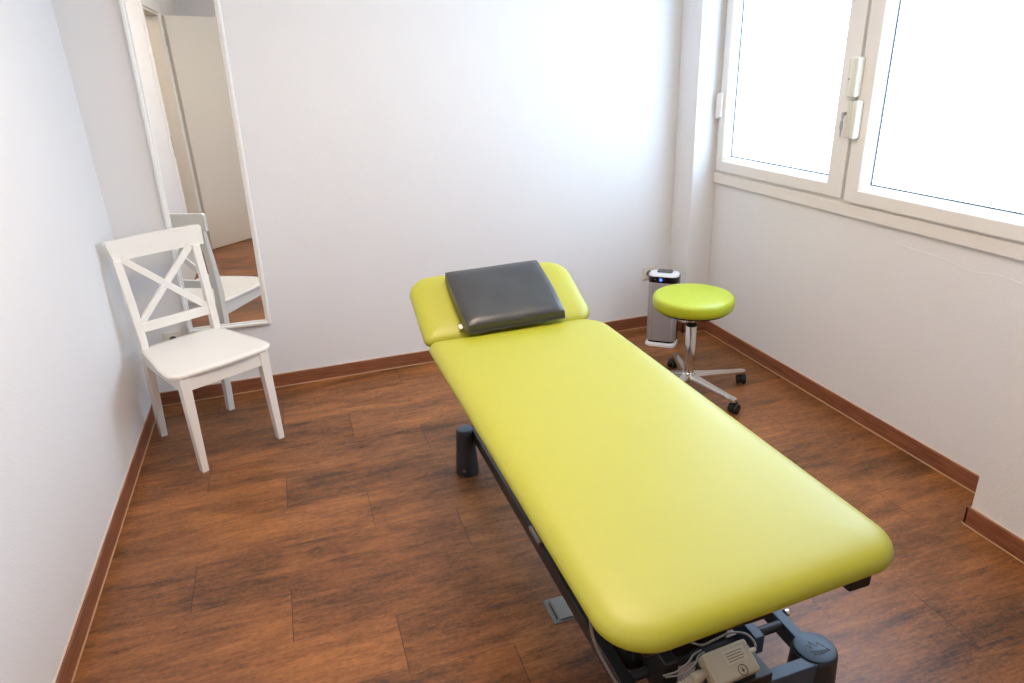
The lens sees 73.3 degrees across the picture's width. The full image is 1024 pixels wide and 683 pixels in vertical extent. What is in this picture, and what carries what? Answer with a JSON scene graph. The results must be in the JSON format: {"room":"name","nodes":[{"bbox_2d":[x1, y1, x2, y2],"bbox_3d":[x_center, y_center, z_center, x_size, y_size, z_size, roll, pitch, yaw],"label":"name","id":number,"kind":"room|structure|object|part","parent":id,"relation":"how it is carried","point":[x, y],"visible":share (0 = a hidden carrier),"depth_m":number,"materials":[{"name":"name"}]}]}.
{"room":"examination room","nodes":[
{"label":"examination room","id":0,"kind":"room"},
{"bbox_2d":[0,0,150,682],"bbox_3d":[-1.161,0.020,0.853,0.120,2.600,5.000,-9,23,-16],"label":"wall","id":1,"kind":"structure","parent":0,"point":[75,400],"depth_m":2.28,"materials":[{"name":"paint"}]},
{"bbox_2d":[55,404,155,682],"bbox_3d":[-1.050,1.178,1.353,0.015,0.072,5.000,-9,23,-16],"label":"baseboard","id":2,"kind":"structure","parent":1,"relation":"attached to","point":[73,654],"depth_m":2.36,"materials":[{"name":"brown wood"}]},
{"bbox_2d":[53,315,1023,682],"bbox_3d":[0.427,0.905,1.769,3.130,0.004,5.000,-9,23,-16],"label":"trim","id":3,"kind":"structure","parent":1,"relation":"attached to","point":[76,618],"depth_m":2.86,"materials":[{"name":"beige paint"}]},
{"bbox_2d":[51,0,682,391],"bbox_3d":[-0.350,-1.137,3.582,3.520,2.600,0.120,-9,23,-16],"label":"wall","id":4,"kind":"structure","parent":0,"point":[389,146],"depth_m":3.56,"materials":[{"name":"paint"}]},
{"bbox_2d":[163,331,181,340],"bbox_3d":[-1.707,-0.011,3.473,0.080,0.080,0.012,-9,23,-16],"label":"wall socket","id":5,"kind":"object","parent":4,"relation":"attached to","point":[169,335],"visible":0.4,"depth_m":3.46,"materials":[{"name":"beige plastic"}]},
{"bbox_2d":[118,0,270,333],"bbox_3d":[-1.460,-0.791,3.241,0.400,1.560,0.024,-8,23,-16],"label":"wall mirror","id":6,"kind":"object","parent":4,"relation":"attached to","point":[178,51],"visible":1,"depth_m":3.19,"materials":[{"name":"mirror"}]},
{"bbox_2d":[160,316,646,405],"bbox_3d":[-0.426,0.077,3.962,2.975,0.072,0.015,-9,23,-16],"label":"baseboard","id":7,"kind":"structure","parent":4,"relation":"attached to","point":[379,364],"depth_m":3.79,"materials":[{"name":"brown wood"}]},
{"bbox_2d":[643,266,654,279],"bbox_3d":[0.838,-0.420,4.213,0.080,0.080,0.012,-9,23,-16],"label":"wall socket","id":8,"kind":"object","parent":4,"relation":"attached to","point":[645,269],"visible":0.7,"depth_m":4.20,"materials":[{"name":"beige plastic"}]},
{"bbox_2d":[73,327,1023,682],"bbox_3d":[-0.392,1.148,1.586,5.400,0.100,5.220,-9,23,-16],"label":"floor","id":9,"kind":"structure","parent":0,"point":[348,546],"depth_m":2.39,"materials":[{"name":"brown wood"}]},
{"bbox_2d":[103,224,284,472],"bbox_3d":[-1.403,0.012,3.075,0.534,0.942,0.462,18,30,40],"label":"chair","id":10,"kind":"object","parent":9,"relation":"on","point":[195,360],"visible":1,"depth_m":3.06,"materials":[{"name":"white paint"}]},
{"bbox_3d":[-1.664,0.055,3.106,0.081,0.858,0.039,18,30,40],"label":"leg","id":11,"kind":"part","parent":10,"relation":"part of","materials":[{"name":"white paint"}]},
{"bbox_3d":[-1.593,-0.442,3.077,0.040,0.090,0.414,18,30,40],"label":"rail","id":12,"kind":"part","parent":10,"relation":"part of","materials":[{"name":"white paint"}]},
{"bbox_3d":[-1.542,-0.106,3.162,0.020,0.042,0.304,18,30,40],"label":"rail","id":13,"kind":"part","parent":10,"relation":"part of","materials":[{"name":"white paint"}]},
{"bbox_3d":[-1.341,0.352,2.903,0.053,0.440,0.042,18,30,40],"label":"leg","id":14,"kind":"part","parent":10,"relation":"part of","materials":[{"name":"white paint"}]},
{"bbox_3d":[-1.378,0.039,3.062,0.468,0.020,0.462,18,30,40],"label":"seat","id":15,"kind":"part","parent":10,"relation":"part of","materials":[{"name":"white paint"}]},
{"bbox_3d":[-1.434,-0.048,3.332,0.081,0.858,0.039,18,30,40],"label":"leg","id":16,"kind":"part","parent":10,"relation":"part of","materials":[{"name":"white paint"}]},
{"bbox_3d":[-1.103,0.245,3.139,0.053,0.440,0.042,18,30,40],"label":"leg","id":17,"kind":"part","parent":10,"relation":"part of","materials":[{"name":"white paint"}]},
{"bbox_2d":[543,596,574,624],"bbox_3d":[0.163,0.834,2.155,0.104,0.006,0.104,-9,23,-16],"label":"foot pedal","id":18,"kind":"object","parent":9,"relation":"on","point":[558,609],"visible":0.62,"depth_m":2.14,"materials":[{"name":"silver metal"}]},
{"bbox_2d":[410,262,893,682],"bbox_3d":[0.248,0.395,2.134,0.757,0.828,1.801,-9,23,-17],"label":"table","id":19,"kind":"object","parent":9,"relation":"on","point":[666,526],"visible":0.99,"depth_m":1.60,"materials":[{"name":"leather"}]},
{"bbox_3d":[-0.190,0.452,2.856,0.098,0.205,0.098,-9,23,-17],"label":"leg","id":20,"kind":"part","parent":19,"relation":"part of","materials":[{"name":"grey plastic"}]},
{"bbox_2d":[410,262,588,346],"bbox_3d":[-0.049,-0.158,2.645,0.658,0.172,0.324,-9,23,-17],"label":"cushion","id":21,"kind":"object","parent":19,"relation":"on","point":[437,318],"depth_m":2.58,"materials":[{"name":"leather"}]},
{"bbox_2d":[445,260,564,333],"bbox_3d":[-0.033,-0.173,2.566,0.391,0.159,0.312,-9,23,-16],"label":"pillow","id":22,"kind":"object","parent":19,"relation":"on","point":[484,299],"visible":1,"depth_m":2.51,"materials":[{"name":"grey leather"}]},
{"bbox_3d":[0.077,0.623,2.223,0.034,0.050,1.460,-9,23,-17],"label":"rail","id":23,"kind":"part","parent":19,"relation":"part of","materials":[{"name":"black"}]},
{"bbox_3d":[0.189,0.636,2.041,0.030,0.045,0.780,-9,23,-17],"label":"lift arm","id":24,"kind":"part","parent":19,"relation":"part of","materials":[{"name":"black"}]},
{"bbox_2d":[695,646,772,682],"bbox_3d":[0.519,0.776,1.616,0.150,0.027,0.090,-9,23,-17],"label":"control box","id":25,"kind":"object","parent":19,"relation":"attached to","point":[764,675],"depth_m":1.59,"materials":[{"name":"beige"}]},
{"bbox_3d":[0.479,0.609,2.094,0.028,0.055,0.856,-9,23,-17],"label":"lift arm","id":26,"kind":"part","parent":19,"relation":"part of","materials":[{"name":"grey metal"}]},
{"bbox_3d":[0.250,0.267,1.894,0.507,0.045,1.380,-9,23,-17],"label":"frame","id":27,"kind":"part","parent":19,"relation":"part of","materials":[{"name":"black rubber"}]},
{"bbox_3d":[0.526,0.545,2.367,0.030,0.050,1.440,-9,23,-17],"label":"rail","id":28,"kind":"part","parent":19,"relation":"part of","materials":[{"name":"grey metal"}]},
{"bbox_3d":[0.765,0.863,1.768,0.128,0.202,0.128,-9,23,-17],"label":"leg","id":29,"kind":"part","parent":19,"relation":"part of","materials":[{"name":"grey plastic"}]},
{"bbox_2d":[645,269,680,347],"bbox_3d":[0.876,-0.196,4.001,0.180,0.450,0.128,7,24,21],"label":"air purifier","id":30,"kind":"object","parent":9,"relation":"on","point":[662,330],"visible":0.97,"depth_m":3.98,"materials":[{"name":"white plastic"}]},
{"bbox_2d":[657,269,672,272],"bbox_3d":[0.873,-0.402,3.921,0.086,0.010,0.048,7,24,21],"label":"grille","id":31,"kind":"object","parent":30,"relation":"attached to","point":[659,270],"depth_m":3.91,"materials":[{"name":"grey"}]},
{"bbox_2d":[652,283,745,413],"bbox_3d":[0.908,0.008,3.409,0.601,0.521,0.618,-9,23,-16],"label":"stool","id":32,"kind":"object","parent":9,"relation":"on","point":[691,302],"visible":0.76,"depth_m":3.30,"materials":[{"name":"green leather"}]},
{"bbox_3d":[0.733,0.158,3.526,0.291,0.040,0.048,6,24,19],"label":"arm","id":33,"kind":"part","parent":32,"relation":"part of","materials":[{"name":"silver metal"}]},
{"bbox_3d":[0.888,0.111,3.625,0.048,0.040,0.291,-2,22,1],"label":"arm","id":34,"kind":"part","parent":32,"relation":"part of","materials":[{"name":"silver metal"}]},
{"bbox_3d":[0.785,0.226,3.354,0.048,0.040,0.291,15,28,36],"label":"arm","id":35,"kind":"part","parent":32,"relation":"part of","materials":[{"name":"silver metal"}]},
{"bbox_3d":[0.875,-0.153,3.338,0.336,0.023,0.336,-9,23,-16],"label":"seat plate","id":36,"kind":"part","parent":32,"relation":"part of","materials":[{"name":"green leather"}]},
{"bbox_3d":[0.874,-0.196,3.320,0.385,0.073,0.385,-9,23,-16],"label":"stool seat","id":37,"kind":"part","parent":32,"relation":"part of","materials":[{"name":"green leather"}]},
{"bbox_3d":[0.974,0.225,3.340,0.048,0.040,0.291,-15,26,-28],"label":"arm","id":38,"kind":"part","parent":32,"relation":"part of","materials":[{"name":"silver metal"}]},
{"bbox_3d":[1.051,0.156,3.500,0.291,0.040,0.048,-6,23,-10],"label":"arm","id":39,"kind":"part","parent":32,"relation":"part of","materials":[{"name":"silver metal"}]},
{"bbox_2d":[669,0,726,321],"bbox_3d":[1.040,-1.297,3.832,0.155,2.600,0.197,-9,23,-16],"label":"wall","id":40,"kind":"structure","parent":0,"point":[703,21],"depth_m":3.83,"materials":[{"name":"paint"}]},
{"bbox_2d":[708,182,1023,474],"bbox_3d":[1.528,-0.978,3.010,0.220,2.600,2.178,-9,23,-16],"label":"wall","id":41,"kind":"structure","parent":0,"point":[923,343],"depth_m":2.96,"materials":[{"name":"paint"}]},
{"bbox_2d":[677,320,1023,563],"bbox_3d":[1.812,0.718,2.187,0.213,0.072,5.000,-9,23,-16],"label":"baseboard","id":42,"kind":"structure","parent":41,"relation":"attached to","point":[967,479],"depth_m":2.97,"materials":[{"name":"brown wood"}]},
{"bbox_2d":[713,0,1023,260],"bbox_3d":[1.443,-1.200,2.790,0.136,1.375,1.963,-9,23,-16],"label":"window","id":43,"kind":"structure","parent":41,"relation":"in","point":[905,115],"depth_m":2.74,"materials":[{"name":"white glass"}]},
{"bbox_3d":[1.302,-1.395,3.219,0.008,1.132,0.772,-9,23,-16],"label":"pane","id":44,"kind":"part","parent":43,"relation":"part of","materials":[{"name":"white glass"}]},
{"bbox_3d":[1.295,-1.385,3.195,0.067,1.272,0.948,-9,23,-16],"label":"sash","id":45,"kind":"part","parent":43,"relation":"part of","materials":[{"name":"white glass"}]},
{"bbox_3d":[1.415,-0.931,2.883,0.020,0.146,0.028,-9,23,-16],"label":"lock plate","id":46,"kind":"part","parent":43,"relation":"part of","materials":[{"name":"beige plastic"}]},
{"bbox_3d":[1.400,-1.092,2.844,0.020,0.149,0.028,-9,23,-16],"label":"lock plate","id":47,"kind":"part","parent":43,"relation":"part of","materials":[{"name":"beige plastic"}]},
{"bbox_3d":[1.595,-1.045,2.352,0.067,1.280,0.935,-9,23,-16],"label":"sash","id":48,"kind":"part","parent":43,"relation":"part of","materials":[{"name":"white glass"}]},
{"bbox_3d":[1.612,-1.044,2.347,0.008,1.140,0.775,-9,23,-16],"label":"pane","id":49,"kind":"part","parent":43,"relation":"part of","materials":[{"name":"white glass"}]},
{"bbox_2d":[880,236,1023,284],"bbox_3d":[1.641,-0.307,2.596,0.002,0.041,0.650,-9,23,-16],"label":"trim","id":50,"kind":"structure","parent":41,"relation":"attached to","point":[880,236],"depth_m":2.56,"materials":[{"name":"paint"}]},
{"bbox_2d":[972,308,1023,538],"bbox_3d":[2.217,-0.086,0.777,0.418,2.600,2.822,-9,23,-16],"label":"wall","id":51,"kind":"structure","parent":0,"point":[999,494],"depth_m":2.27,"materials":[{"name":"paint"}]}
]}

